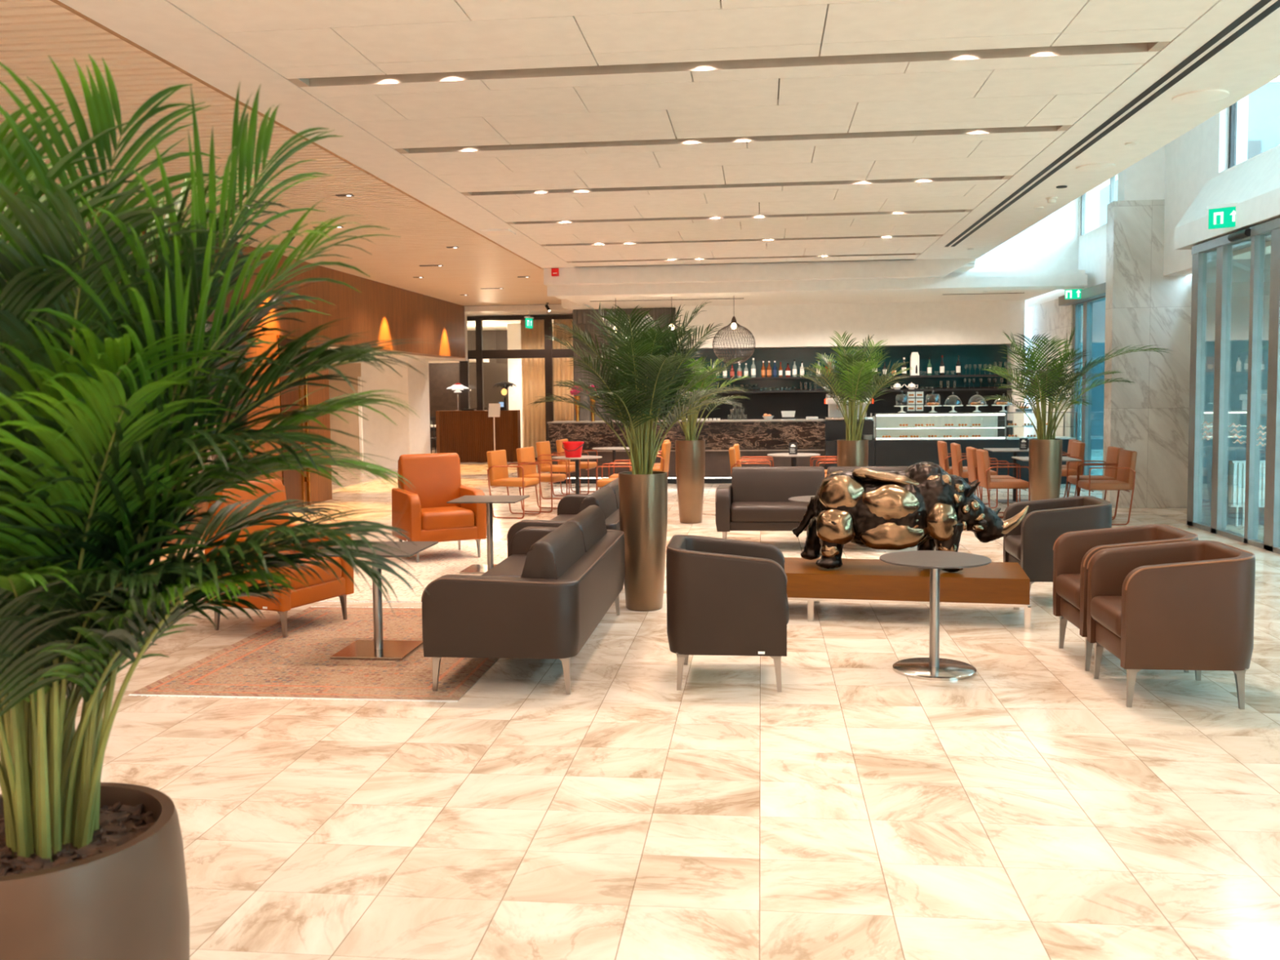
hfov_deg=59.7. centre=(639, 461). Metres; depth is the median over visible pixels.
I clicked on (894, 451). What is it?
case
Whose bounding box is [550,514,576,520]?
seat cushion
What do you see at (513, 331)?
wall
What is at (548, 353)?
door frame
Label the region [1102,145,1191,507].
marble column
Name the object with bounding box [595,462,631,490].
cafe chair
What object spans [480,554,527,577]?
seat cushion
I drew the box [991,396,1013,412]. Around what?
cake stand
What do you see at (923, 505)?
sculpture
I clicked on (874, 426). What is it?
glass shelf
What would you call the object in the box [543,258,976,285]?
ceiling panel
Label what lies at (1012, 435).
cake plate
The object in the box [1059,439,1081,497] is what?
cafe chair
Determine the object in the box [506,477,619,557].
sofa
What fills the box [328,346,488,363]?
ceiling
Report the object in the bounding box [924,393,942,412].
cake stand
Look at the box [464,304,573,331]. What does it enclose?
ceiling
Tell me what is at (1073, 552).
tub chair
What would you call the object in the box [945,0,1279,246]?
trim
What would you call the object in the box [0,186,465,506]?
wall
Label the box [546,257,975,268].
trim
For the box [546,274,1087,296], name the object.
trim
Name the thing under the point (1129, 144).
recessed light
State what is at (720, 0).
ceiling
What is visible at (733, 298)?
trim
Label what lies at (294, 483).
door
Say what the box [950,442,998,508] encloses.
cafe chair
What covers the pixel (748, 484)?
cushion
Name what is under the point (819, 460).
cafe chair
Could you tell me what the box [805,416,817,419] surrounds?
box
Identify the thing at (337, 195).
recessed light
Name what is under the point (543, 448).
cafe chair
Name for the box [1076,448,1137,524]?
cafe chair
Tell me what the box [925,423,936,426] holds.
cake plate
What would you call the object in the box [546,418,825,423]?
countertop
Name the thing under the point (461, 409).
tray
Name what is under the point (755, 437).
countertop
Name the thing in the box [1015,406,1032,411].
tray
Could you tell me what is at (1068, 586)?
seat cushion
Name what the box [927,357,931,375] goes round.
bottle
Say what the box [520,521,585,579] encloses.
cushion
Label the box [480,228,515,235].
access panel
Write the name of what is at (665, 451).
cafe chair
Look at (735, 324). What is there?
pendant lamp
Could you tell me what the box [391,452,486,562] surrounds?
lounge armchair
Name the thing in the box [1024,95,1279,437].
wall
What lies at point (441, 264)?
recessed light
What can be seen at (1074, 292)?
exit sign
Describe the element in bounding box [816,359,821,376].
bottle
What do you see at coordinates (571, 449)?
bucket
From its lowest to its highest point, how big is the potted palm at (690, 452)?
2.033 m
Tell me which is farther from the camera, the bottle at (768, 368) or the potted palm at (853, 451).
the bottle at (768, 368)
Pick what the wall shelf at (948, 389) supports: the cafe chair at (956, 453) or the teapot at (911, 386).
the teapot at (911, 386)
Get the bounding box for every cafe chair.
[486,449,541,518]
[515,446,567,512]
[536,440,580,499]
[555,439,598,494]
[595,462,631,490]
[608,459,631,477]
[629,441,671,476]
[653,439,670,466]
[728,446,771,472]
[733,444,773,466]
[809,456,837,474]
[815,459,837,476]
[937,440,982,497]
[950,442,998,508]
[965,446,1017,516]
[975,448,1030,518]
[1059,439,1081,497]
[1061,440,1085,497]
[1066,446,1123,518]
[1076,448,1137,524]
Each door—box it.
[276,334,311,506]
[1071,295,1105,490]
[1186,217,1279,553]
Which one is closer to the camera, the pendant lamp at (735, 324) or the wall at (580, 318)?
the pendant lamp at (735, 324)
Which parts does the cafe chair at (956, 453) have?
backrest, frame, frame, seat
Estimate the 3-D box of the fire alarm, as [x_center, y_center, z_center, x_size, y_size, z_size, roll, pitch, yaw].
[-1.304,-2.910,17.146,0.110,0.120,0.065,0,4,6]
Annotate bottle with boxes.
[722,362,727,377]
[729,364,734,377]
[737,363,742,377]
[743,363,748,377]
[751,358,755,377]
[760,360,765,377]
[766,360,771,377]
[773,360,777,377]
[778,362,782,377]
[785,363,791,377]
[792,359,796,377]
[800,361,804,377]
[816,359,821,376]
[882,361,886,375]
[901,357,906,375]
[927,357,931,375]
[939,355,944,374]
[955,355,960,374]
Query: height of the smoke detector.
0.060 m
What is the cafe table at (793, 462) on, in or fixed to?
on the floor
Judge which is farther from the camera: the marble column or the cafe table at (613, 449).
the cafe table at (613, 449)
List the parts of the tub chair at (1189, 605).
leg, seat, leg, leg, leg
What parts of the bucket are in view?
handle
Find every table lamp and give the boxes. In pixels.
[446,382,468,410]
[491,381,515,409]
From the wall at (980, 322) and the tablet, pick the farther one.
the tablet
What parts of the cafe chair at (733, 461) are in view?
backrest, frame, frame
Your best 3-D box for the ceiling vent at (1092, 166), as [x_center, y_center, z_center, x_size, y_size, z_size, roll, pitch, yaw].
[3.961,-2.551,9.686,0.320,0.022,0.320,0,4,6]
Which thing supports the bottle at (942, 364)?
on the wall shelf at (938, 375)
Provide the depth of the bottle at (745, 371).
22.00 m
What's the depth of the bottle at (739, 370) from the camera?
22.02 m
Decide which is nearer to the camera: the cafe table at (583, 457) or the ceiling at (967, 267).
the cafe table at (583, 457)
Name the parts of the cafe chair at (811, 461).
frame, frame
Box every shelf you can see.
[705,373,1011,379]
[721,388,1011,393]
[873,425,1071,428]
[875,413,1004,439]
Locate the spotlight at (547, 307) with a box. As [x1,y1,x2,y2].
[545,302,550,311]
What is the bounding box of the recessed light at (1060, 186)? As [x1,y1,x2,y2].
[1056,185,1066,188]
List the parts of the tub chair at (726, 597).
leg, leg, leg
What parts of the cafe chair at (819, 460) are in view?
frame, frame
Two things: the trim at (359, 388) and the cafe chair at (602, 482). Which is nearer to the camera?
the cafe chair at (602, 482)
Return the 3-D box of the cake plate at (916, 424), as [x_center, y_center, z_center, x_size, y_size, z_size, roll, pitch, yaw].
[4.683,-0.602,18.690,0.180,0.050,0.140,0,4,2]
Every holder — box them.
[788,442,797,454]
[1018,438,1027,449]
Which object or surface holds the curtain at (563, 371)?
on the floor
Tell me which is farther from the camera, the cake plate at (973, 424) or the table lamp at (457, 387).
the table lamp at (457, 387)
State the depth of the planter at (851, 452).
12.83 m
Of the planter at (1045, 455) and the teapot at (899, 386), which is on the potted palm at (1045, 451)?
the planter at (1045, 455)
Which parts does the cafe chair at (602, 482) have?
seat, frame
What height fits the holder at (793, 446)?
0.160 m
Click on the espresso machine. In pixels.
(835, 414)
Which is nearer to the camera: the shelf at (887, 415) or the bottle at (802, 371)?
the shelf at (887, 415)
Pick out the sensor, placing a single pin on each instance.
(1246, 233)
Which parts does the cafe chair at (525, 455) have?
backrest, frame, seat, frame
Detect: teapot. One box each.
[890,382,904,389]
[904,382,918,389]
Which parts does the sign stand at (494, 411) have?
panel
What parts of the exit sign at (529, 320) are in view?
panel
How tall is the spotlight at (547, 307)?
0.191 m
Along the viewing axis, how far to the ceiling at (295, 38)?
7.58 m
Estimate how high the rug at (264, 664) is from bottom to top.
0.005 m
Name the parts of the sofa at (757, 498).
leg, seat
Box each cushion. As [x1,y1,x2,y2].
[288,552,342,589]
[421,506,474,530]
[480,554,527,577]
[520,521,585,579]
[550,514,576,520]
[566,505,607,552]
[577,485,617,519]
[604,477,618,509]
[730,502,810,522]
[731,466,825,502]
[786,595,789,624]
[826,466,909,475]
[1004,534,1021,560]
[1055,573,1080,609]
[1090,595,1121,637]
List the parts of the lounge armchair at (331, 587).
leg, armrest, backrest, leg, seat, armrest, leg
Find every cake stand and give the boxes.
[893,393,910,413]
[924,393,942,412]
[942,393,963,412]
[965,394,987,412]
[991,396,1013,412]
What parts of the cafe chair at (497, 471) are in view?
backrest, frame, seat, frame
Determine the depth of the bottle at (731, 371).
22.03 m
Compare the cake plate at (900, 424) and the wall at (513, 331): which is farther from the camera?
the wall at (513, 331)
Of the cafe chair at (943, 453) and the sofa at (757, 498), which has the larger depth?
the cafe chair at (943, 453)
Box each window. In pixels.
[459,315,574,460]
[1080,175,1115,235]
[1227,102,1237,168]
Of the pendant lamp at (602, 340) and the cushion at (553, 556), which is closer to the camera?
the cushion at (553, 556)
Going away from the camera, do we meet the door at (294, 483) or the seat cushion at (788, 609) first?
the seat cushion at (788, 609)
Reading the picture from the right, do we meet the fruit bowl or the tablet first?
the fruit bowl
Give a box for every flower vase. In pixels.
[569,386,582,421]
[586,384,599,421]
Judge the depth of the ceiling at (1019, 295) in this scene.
20.35 m
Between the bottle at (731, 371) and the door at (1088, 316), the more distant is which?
the bottle at (731, 371)
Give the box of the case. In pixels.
[870,411,1077,484]
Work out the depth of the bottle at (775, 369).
21.95 m
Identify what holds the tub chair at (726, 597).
on the floor
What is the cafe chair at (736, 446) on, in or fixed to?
on the floor
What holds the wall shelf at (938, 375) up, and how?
attached to the wall at (985, 355)
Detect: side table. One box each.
[315,541,438,659]
[446,495,529,573]
[788,495,821,557]
[879,550,991,680]
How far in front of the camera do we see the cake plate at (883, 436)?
18.76 m
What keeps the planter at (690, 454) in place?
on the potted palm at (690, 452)
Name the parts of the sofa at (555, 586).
leg, leg, leg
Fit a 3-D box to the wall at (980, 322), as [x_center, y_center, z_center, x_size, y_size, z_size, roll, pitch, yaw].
[4.064,-2.675,22.014,6.660,0.820,0.900,0,4,6]
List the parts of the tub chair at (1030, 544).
seat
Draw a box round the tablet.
[497,401,504,410]
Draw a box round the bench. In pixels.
[784,557,1031,629]
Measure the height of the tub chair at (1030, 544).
0.766 m
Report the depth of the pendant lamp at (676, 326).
18.89 m
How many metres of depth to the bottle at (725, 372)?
22.05 m
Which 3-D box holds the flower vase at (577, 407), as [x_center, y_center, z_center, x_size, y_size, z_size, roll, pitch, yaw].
[-1.095,-1.009,19.353,0.232,0.632,0.239,0,4,6]
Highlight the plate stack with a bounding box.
[863,435,871,439]
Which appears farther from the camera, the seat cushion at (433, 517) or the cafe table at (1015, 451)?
the cafe table at (1015, 451)
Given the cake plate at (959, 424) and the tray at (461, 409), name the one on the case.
the cake plate at (959, 424)
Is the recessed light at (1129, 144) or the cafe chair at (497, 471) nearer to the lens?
the recessed light at (1129, 144)
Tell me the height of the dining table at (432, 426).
0.760 m
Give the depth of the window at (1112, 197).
18.00 m
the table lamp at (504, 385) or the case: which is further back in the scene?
the table lamp at (504, 385)
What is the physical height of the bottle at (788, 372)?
0.270 m
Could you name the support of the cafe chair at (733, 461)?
on the floor
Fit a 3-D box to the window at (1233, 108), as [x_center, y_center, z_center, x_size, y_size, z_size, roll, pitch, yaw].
[5.713,-3.200,3.809,0.060,1.020,17.600,0,4,6]
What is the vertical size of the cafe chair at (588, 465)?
0.847 m
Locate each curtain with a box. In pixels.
[520,320,546,457]
[553,319,573,421]
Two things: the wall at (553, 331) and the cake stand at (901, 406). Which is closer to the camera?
the cake stand at (901, 406)
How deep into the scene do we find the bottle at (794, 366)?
21.90 m
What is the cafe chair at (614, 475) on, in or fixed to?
on the floor
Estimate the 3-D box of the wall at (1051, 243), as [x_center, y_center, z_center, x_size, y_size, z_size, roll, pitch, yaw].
[6.083,-4.040,18.381,2.150,2.000,0.300,0,4,6]
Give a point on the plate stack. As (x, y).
(865, 437)
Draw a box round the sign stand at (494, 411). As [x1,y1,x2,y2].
[488,403,500,450]
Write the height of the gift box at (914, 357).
0.450 m
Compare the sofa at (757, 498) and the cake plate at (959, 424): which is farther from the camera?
the cake plate at (959, 424)
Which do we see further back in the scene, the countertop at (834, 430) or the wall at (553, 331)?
the wall at (553, 331)
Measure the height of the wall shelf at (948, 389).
0.035 m
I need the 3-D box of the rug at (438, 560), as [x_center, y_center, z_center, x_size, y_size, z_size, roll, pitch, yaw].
[-1.848,0.968,10.252,2.000,0.005,3.450,0,4,6]
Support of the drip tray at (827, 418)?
on the espresso machine
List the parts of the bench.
leg, rail, leg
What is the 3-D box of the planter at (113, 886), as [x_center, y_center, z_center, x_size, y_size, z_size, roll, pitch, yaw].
[-1.263,1.116,2.356,0.584,0.700,0.584,0,4,6]
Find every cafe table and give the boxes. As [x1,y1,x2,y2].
[551,455,602,493]
[591,447,629,473]
[767,453,820,466]
[983,448,1028,503]
[1011,456,1081,461]
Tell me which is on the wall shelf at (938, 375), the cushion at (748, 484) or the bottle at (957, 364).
the bottle at (957, 364)
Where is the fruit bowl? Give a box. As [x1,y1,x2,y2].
[762,413,773,420]
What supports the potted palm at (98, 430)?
on the floor
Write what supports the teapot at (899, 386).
on the wall shelf at (948, 389)
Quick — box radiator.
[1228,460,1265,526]
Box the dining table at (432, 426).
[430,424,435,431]
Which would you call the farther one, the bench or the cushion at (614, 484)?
the cushion at (614, 484)
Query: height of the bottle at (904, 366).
0.350 m
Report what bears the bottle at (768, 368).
on the wall shelf at (938, 375)
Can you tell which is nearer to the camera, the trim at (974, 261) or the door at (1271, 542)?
the door at (1271, 542)
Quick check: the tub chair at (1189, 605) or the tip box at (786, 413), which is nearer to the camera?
the tub chair at (1189, 605)
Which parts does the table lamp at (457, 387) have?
lamp shade, lamp shade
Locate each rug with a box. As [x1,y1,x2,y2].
[128,606,499,702]
[320,540,507,602]
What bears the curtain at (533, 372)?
on the floor
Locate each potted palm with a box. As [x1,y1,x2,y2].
[0,53,432,959]
[526,300,749,611]
[670,355,751,523]
[795,330,913,466]
[973,327,1171,500]
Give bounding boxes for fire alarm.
[551,267,559,276]
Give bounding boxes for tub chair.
[666,534,789,692]
[1003,495,1111,606]
[1053,524,1198,672]
[1086,540,1255,709]
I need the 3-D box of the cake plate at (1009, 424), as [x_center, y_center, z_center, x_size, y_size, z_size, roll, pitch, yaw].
[6.200,-0.609,18.544,0.180,0.050,0.140,0,4,10]
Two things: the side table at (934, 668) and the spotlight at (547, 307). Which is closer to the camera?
the side table at (934, 668)
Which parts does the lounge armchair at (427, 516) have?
armrest, leg, backrest, seat, leg, armrest, leg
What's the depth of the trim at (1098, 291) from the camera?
17.17 m
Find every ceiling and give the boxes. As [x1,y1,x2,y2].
[0,0,1279,306]
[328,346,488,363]
[334,0,827,306]
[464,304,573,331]
[560,269,1085,311]
[951,263,975,272]
[1208,233,1271,255]
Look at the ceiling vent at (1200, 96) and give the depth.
7.30 m
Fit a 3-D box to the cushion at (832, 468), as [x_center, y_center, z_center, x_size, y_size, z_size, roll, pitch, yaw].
[2.396,0.233,11.387,0.951,0.360,0.220,0,4,6]
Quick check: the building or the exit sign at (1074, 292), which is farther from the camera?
the building
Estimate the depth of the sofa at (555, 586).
5.87 m
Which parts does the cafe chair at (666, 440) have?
seat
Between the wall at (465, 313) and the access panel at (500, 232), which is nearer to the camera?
the access panel at (500, 232)
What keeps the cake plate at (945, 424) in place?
on the case
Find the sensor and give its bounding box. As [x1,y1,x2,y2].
[1227,228,1250,241]
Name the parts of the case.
panel, glass, frame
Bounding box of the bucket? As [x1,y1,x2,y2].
[562,441,583,457]
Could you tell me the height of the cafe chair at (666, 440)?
0.847 m
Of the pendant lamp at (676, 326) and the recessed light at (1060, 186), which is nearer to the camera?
the recessed light at (1060, 186)
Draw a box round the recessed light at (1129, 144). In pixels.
[1124,142,1137,146]
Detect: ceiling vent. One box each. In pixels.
[1075,162,1115,171]
[1171,88,1229,104]
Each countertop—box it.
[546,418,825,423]
[546,418,825,483]
[824,420,875,469]
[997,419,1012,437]
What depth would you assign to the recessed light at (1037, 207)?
11.83 m
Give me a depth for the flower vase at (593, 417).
19.30 m
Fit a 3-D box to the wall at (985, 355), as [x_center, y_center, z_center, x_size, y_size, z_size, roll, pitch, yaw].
[4.110,-1.076,22.380,6.660,2.420,0.370,0,4,6]
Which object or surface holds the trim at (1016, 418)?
attached to the wall at (985, 355)
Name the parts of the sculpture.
armour plate, armour plate, armour plate, armour plate, armour plate, armour plate, armour plate, armour plate, armour plate, armour plate, armour plate, armour plate, armour plate, armour plate, armour plate, armour plate, armour plate, armour plate, armour plate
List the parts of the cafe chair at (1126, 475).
frame, seat, frame, backrest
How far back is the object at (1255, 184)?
11.54 m
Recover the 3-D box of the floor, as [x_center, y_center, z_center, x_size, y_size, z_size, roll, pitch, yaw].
[3.113,0.684,14.725,29.000,0.100,38.200,0,4,6]
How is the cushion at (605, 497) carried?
on the sofa at (606, 497)
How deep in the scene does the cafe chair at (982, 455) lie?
13.11 m
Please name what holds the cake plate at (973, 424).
on the case
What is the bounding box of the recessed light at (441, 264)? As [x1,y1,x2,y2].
[418,264,443,266]
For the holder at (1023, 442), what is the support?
on the cafe table at (1015, 451)
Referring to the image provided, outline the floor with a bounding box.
[0,447,1279,959]
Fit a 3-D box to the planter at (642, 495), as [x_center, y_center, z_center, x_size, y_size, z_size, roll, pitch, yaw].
[0.027,0.582,8.179,0.360,1.000,0.360,0,4,6]
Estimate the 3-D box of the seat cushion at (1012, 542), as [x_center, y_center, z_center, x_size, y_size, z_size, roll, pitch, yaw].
[3.047,0.644,8.268,0.575,0.140,0.500,0,4,6]
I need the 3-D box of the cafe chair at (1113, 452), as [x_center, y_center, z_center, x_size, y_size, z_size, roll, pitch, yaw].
[5.584,0.248,13.672,0.543,0.847,0.508,0,4,6]
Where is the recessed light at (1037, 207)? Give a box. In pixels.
[1034,206,1043,208]
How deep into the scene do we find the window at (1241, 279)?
12.61 m
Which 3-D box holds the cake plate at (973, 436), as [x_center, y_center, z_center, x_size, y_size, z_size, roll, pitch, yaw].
[5.631,-0.419,18.652,0.180,0.050,0.140,-1,4,0]
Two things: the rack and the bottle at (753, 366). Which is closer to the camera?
the rack
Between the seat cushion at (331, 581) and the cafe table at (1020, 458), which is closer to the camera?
the seat cushion at (331, 581)
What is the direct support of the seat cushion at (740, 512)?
on the sofa at (757, 498)
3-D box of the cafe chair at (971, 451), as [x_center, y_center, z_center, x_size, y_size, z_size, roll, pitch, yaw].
[4.364,0.249,13.855,0.543,0.847,0.508,0,4,6]
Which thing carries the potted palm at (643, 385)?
on the floor
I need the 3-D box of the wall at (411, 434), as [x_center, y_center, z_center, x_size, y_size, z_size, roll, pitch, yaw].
[-5.312,-1.070,24.346,1.020,2.360,1.500,0,4,6]
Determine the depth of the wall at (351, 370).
27.94 m
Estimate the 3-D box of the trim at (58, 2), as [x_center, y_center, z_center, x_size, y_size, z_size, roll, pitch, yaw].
[-2.672,-2.345,6.639,0.030,0.104,21.300,0,4,6]
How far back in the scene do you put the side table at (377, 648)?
6.87 m
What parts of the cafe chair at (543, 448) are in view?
backrest, frame, seat, frame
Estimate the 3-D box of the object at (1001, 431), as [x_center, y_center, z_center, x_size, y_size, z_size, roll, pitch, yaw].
[3.986,-0.311,21.949,6.380,0.950,0.550,0,4,6]
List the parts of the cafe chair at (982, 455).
backrest, frame, frame, seat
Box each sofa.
[421,505,625,693]
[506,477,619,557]
[715,466,909,538]
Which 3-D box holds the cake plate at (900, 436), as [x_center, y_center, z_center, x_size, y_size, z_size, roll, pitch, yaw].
[4.438,-0.413,18.757,0.180,0.050,0.140,-1,4,-3]
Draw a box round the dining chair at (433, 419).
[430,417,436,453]
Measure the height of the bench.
0.338 m
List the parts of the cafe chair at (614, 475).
seat, frame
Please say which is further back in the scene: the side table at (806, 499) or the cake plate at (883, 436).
the cake plate at (883, 436)
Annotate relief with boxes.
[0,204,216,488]
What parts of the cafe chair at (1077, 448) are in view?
frame, seat, frame, backrest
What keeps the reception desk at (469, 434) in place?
on the floor
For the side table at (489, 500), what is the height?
0.640 m
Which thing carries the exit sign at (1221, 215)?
attached to the wall at (1200, 155)
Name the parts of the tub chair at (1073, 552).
leg, seat, leg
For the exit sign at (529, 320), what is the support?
hanging from the ceiling at (295, 38)
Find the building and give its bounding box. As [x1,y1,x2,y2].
[1098,81,1279,226]
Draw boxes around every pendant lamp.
[595,306,633,363]
[666,317,693,358]
[712,315,755,363]
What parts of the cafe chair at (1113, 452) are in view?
frame, seat, frame, backrest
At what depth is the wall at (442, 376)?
32.22 m
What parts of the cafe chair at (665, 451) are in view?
seat, frame, backrest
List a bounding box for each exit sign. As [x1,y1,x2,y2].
[524,301,533,328]
[1063,286,1084,299]
[1206,202,1237,229]
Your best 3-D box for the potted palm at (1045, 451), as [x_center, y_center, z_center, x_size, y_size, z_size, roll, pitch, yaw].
[4.814,-0.401,12.722,2.083,2.284,1.564,-1,4,-12]
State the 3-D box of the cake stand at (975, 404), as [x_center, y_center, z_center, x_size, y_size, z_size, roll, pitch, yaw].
[5.634,-0.993,18.627,0.352,0.338,0.352,0,4,6]
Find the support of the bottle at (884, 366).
on the wall shelf at (938, 375)
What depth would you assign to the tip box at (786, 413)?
18.88 m
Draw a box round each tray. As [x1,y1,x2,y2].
[461,408,475,410]
[823,416,872,421]
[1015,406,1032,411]
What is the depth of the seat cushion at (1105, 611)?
5.80 m
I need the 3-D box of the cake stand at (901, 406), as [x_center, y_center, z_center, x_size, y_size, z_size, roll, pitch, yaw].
[4.411,-1.004,18.759,0.272,0.370,0.272,0,4,6]
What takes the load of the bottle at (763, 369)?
on the wall shelf at (938, 375)
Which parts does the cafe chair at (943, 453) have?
backrest, seat, frame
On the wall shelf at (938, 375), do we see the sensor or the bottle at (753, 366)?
the bottle at (753, 366)
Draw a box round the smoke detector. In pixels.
[1046,196,1057,204]
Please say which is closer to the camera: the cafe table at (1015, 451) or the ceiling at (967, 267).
the cafe table at (1015, 451)
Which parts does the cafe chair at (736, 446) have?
backrest, frame, frame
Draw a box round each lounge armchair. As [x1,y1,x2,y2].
[204,478,354,637]
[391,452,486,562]
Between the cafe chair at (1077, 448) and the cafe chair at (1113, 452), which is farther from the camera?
the cafe chair at (1077, 448)
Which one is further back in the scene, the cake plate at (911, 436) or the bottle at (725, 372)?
the bottle at (725, 372)
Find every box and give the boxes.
[781,410,795,419]
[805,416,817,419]
[910,351,919,375]
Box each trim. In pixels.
[49,0,542,268]
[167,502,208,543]
[357,376,363,457]
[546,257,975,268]
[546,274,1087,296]
[590,297,743,302]
[942,293,1013,294]
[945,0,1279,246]
[1006,342,1025,436]
[1058,282,1106,306]
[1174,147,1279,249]
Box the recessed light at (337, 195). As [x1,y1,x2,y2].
[335,194,354,196]
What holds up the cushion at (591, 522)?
on the sofa at (555, 586)
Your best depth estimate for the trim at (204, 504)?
12.47 m
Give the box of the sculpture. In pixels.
[791,461,1029,572]
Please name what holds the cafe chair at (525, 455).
on the floor
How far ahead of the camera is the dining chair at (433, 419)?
27.73 m
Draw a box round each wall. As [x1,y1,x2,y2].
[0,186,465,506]
[328,363,360,457]
[336,311,467,362]
[360,356,431,468]
[428,329,508,447]
[506,323,523,448]
[552,331,555,421]
[573,307,678,421]
[675,299,1025,349]
[679,344,1007,420]
[965,197,1079,272]
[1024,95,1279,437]
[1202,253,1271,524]
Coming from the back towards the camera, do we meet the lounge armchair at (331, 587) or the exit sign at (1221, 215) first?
the exit sign at (1221, 215)
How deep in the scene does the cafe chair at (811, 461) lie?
14.94 m
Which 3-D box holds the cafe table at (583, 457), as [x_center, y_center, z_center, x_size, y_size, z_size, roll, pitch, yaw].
[-0.822,0.312,14.624,0.660,0.740,0.660,0,4,6]
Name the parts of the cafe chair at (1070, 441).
frame, backrest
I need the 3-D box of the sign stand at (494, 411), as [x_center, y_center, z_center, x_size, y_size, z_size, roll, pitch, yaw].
[-3.230,-0.608,24.704,0.260,1.348,0.260,0,4,6]
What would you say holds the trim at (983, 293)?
attached to the ceiling at (1019, 295)
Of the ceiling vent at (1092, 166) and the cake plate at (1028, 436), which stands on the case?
the cake plate at (1028, 436)
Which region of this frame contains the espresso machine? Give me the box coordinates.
[823,394,873,421]
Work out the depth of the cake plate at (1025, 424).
18.52 m
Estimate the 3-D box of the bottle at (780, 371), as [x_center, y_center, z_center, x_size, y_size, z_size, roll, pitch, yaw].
[2.771,-1.806,21.959,0.073,0.290,0.071,0,4,6]
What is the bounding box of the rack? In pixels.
[906,391,924,413]
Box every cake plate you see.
[880,435,892,438]
[897,423,909,426]
[897,435,909,438]
[909,435,920,438]
[912,423,925,426]
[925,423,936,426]
[943,423,955,426]
[956,423,968,426]
[969,435,982,437]
[970,423,982,426]
[1006,422,1018,426]
[1007,434,1018,437]
[1022,422,1032,426]
[1025,435,1036,437]
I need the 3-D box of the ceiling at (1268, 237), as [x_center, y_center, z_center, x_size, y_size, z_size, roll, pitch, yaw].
[6.811,-1.813,3.729,2.850,0.100,17.500,0,4,6]
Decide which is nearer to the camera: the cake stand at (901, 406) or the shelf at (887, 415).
the shelf at (887, 415)
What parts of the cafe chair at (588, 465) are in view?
backrest, frame, seat, frame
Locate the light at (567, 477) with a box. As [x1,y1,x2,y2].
[567,477,731,478]
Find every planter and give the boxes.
[0,782,189,959]
[617,471,667,611]
[675,439,705,523]
[836,439,868,466]
[1028,438,1062,500]
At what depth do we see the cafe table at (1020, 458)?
13.39 m
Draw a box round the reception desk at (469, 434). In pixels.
[435,409,520,462]
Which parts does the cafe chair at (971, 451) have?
backrest, frame, frame, seat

